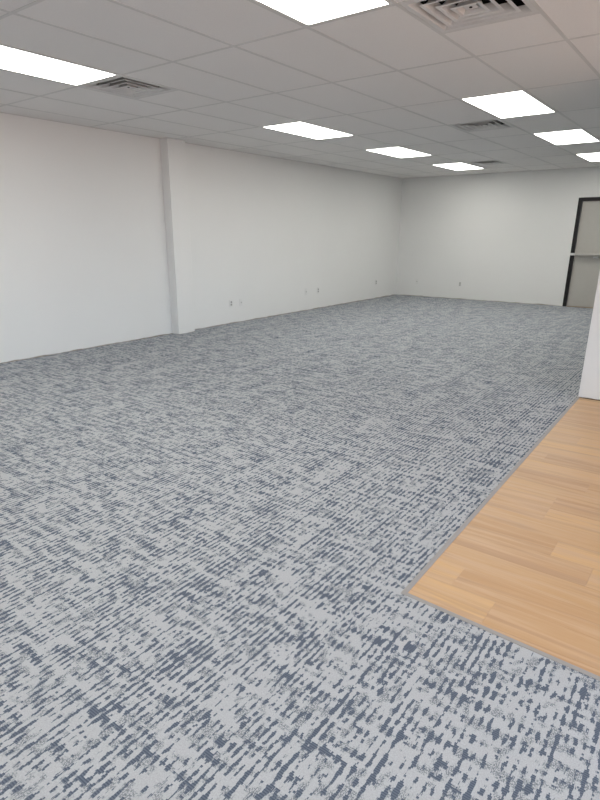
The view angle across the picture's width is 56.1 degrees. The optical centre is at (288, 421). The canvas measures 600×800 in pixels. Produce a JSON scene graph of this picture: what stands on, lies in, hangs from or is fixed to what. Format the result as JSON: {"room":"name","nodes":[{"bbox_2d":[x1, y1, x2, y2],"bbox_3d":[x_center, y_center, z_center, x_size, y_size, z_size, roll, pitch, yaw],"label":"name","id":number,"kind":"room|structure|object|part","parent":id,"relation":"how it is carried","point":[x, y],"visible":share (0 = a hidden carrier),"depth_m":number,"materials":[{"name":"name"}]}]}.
{"room":"empty office space","nodes":[
{"label":"empty office space","id":0,"kind":"room"},
{"bbox_2d":[160,138,194,333],"bbox_3d":[-1.572,-2.578,8.028,0.150,2.611,0.320,14,23,35],"label":"pillar","id":1,"kind":"structure","parent":0,"point":[173,151],"depth_m":7.93,"materials":[{"name":"paint"}]},
{"bbox_2d":[0,113,402,363],"bbox_3d":[-2.174,-2.513,7.451,0.120,2.871,15.920,14,23,35],"label":"wall","id":2,"kind":"structure","parent":0,"point":[84,260],"depth_m":7.78,"materials":[{"name":"paint"}]},
{"bbox_2d":[0,295,599,799],"bbox_3d":[1.556,-0.247,5.203,9.259,0.007,15.673,14,23,35],"label":"floor","id":3,"kind":"structure","parent":0,"point":[212,538],"depth_m":2.56,"materials":[{"name":"carpet"}]},
{"bbox_2d":[0,0,599,178],"bbox_3d":[1.559,-2.887,4.325,9.505,0.331,15.920,14,23,35],"label":"ceiling","id":4,"kind":"structure","parent":0,"point":[383,77],"depth_m":4.53,"materials":[{"name":"tile"}]},
{"bbox_2d":[0,45,116,85],"bbox_3d":[-1.954,-2.720,4.222,0.582,0.070,1.191,14,23,35],"label":"ceiling light","id":5,"kind":"object","parent":4,"relation":"attached to","point":[11,59],"visible":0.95,"depth_m":4.34,"materials":[{"name":"white plastic"}]},
{"bbox_2d":[80,76,174,98],"bbox_3d":[-1.399,-2.966,4.906,0.584,0.116,0.584,14,23,35],"label":"ceiling vent","id":6,"kind":"object","parent":4,"relation":"in","point":[121,85],"visible":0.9,"depth_m":4.93,"materials":[{"name":"white metal"}]},
{"bbox_2d":[263,122,353,139],"bbox_3d":[0.264,-3.640,6.981,0.582,0.070,1.191,14,23,35],"label":"ceiling light","id":7,"kind":"object","parent":4,"relation":"attached to","point":[303,129],"visible":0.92,"depth_m":6.94,"materials":[{"name":"white plastic"}]},
{"bbox_2d":[254,0,391,25],"bbox_3d":[-0.015,-2.249,2.820,0.582,0.070,1.191,14,23,35],"label":"ceiling light","id":8,"kind":"object","parent":4,"relation":"attached to","point":[306,12],"visible":0.97,"depth_m":3.17,"materials":[{"name":"white plastic"}]},
{"bbox_2d":[366,147,430,157],"bbox_3d":[1.743,-4.254,8.820,0.582,0.070,1.191,14,23,35],"label":"ceiling light","id":9,"kind":"object","parent":4,"relation":"attached to","point":[399,152],"visible":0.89,"depth_m":8.81,"materials":[{"name":"white plastic"}]},
{"bbox_2d":[434,163,483,169],"bbox_3d":[3.221,-4.867,10.660,0.582,0.070,1.191,14,23,35],"label":"ceiling light","id":10,"kind":"object","parent":4,"relation":"attached to","point":[454,166],"visible":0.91,"depth_m":10.63,"materials":[{"name":"white plastic"}]},
{"bbox_2d":[400,0,538,32],"bbox_3d":[1.025,-2.377,3.154,0.584,0.116,0.584,14,23,35],"label":"ceiling vent","id":11,"kind":"object","parent":4,"relation":"in","point":[443,15],"visible":0.99,"depth_m":3.24,"materials":[{"name":"white metal"}]},
{"bbox_3d":[1.025,-2.336,3.168,0.072,0.002,0.072,14,23,35],"label":"plate","id":12,"kind":"part","parent":11,"relation":"part of","materials":[{"name":"white metal"}]},
{"bbox_2d":[449,119,513,131],"bbox_3d":[2.273,-3.533,6.614,0.584,0.116,0.584,14,23,35],"label":"ceiling vent","id":13,"kind":"object","parent":4,"relation":"in","point":[491,124],"visible":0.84,"depth_m":6.67,"materials":[{"name":"white metal"}]},
{"bbox_2d":[465,160,505,165],"bbox_3d":[3.521,-4.689,10.074,0.584,0.116,0.584,14,23,35],"label":"ceiling vent","id":14,"kind":"object","parent":4,"relation":"in","point":[492,161],"visible":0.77,"depth_m":10.14,"materials":[{"name":"white metal"}]},
{"bbox_2d":[460,90,555,118],"bbox_3d":[2.203,-3.169,5.579,0.582,0.070,1.191,14,23,35],"label":"ceiling light","id":15,"kind":"object","parent":4,"relation":"attached to","point":[516,103],"visible":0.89,"depth_m":5.53,"materials":[{"name":"white plastic"}]},
{"bbox_2d":[533,129,599,144],"bbox_3d":[3.682,-3.783,7.419,0.582,0.070,1.191,14,23,35],"label":"ceiling light","id":16,"kind":"object","parent":4,"relation":"attached to","point":[580,135],"visible":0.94,"depth_m":7.42,"materials":[{"name":"white plastic"}]},
{"bbox_2d":[575,153,599,161],"bbox_3d":[5.160,-4.396,9.258,0.582,0.070,1.191,14,23,35],"label":"ceiling light","id":17,"kind":"object","parent":4,"relation":"attached to","point":[591,157],"visible":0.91,"depth_m":9.24,"materials":[{"name":"white plastic"}]},
{"bbox_2d":[396,167,599,305],"bbox_3d":[6.395,-3.582,10.678,9.385,2.871,0.120,14,23,35],"label":"wall","id":18,"kind":"structure","parent":0,"point":[507,236],"depth_m":12.10,"materials":[{"name":"paint"}]},
{"bbox_2d":[562,197,599,307],"bbox_3d":[6.065,-3.275,10.990,1.038,2.088,0.205,14,23,35],"label":"door","id":19,"kind":"structure","parent":18,"relation":"in","point":[584,261],"depth_m":11.15,"materials":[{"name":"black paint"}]},
{"bbox_2d":[578,272,599,400],"bbox_3d":[4.158,-1.237,3.657,3.725,2.871,0.125,14,23,35],"label":"wall partition","id":20,"kind":"structure","parent":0,"point":[590,379],"depth_m":4.99,"materials":[{"name":"paint"}]},
{"bbox_3d":[1.555,-0.174,5.233,9.505,0.150,15.920,14,23,35],"label":"floor","id":21,"kind":"structure","parent":0,"visible":0},
{"bbox_2d":[401,397,579,594],"bbox_3d":[1.555,0.245,3.728,0.022,0.009,3.671,13,23,34],"label":"edging strip","id":22,"kind":"object","parent":21,"relation":"on","point":[445,546],"visible":1,"depth_m":2.99,"materials":[{"name":"beige plastic"}]},
{"bbox_2d":[406,593,599,680],"bbox_3d":[1.880,1.086,1.213,3.645,0.009,0.022,15,24,38],"label":"edging strip","id":23,"kind":"object","parent":21,"relation":"on","point":[455,615],"visible":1,"depth_m":2.07,"materials":[{"name":"beige plastic"}]}
]}

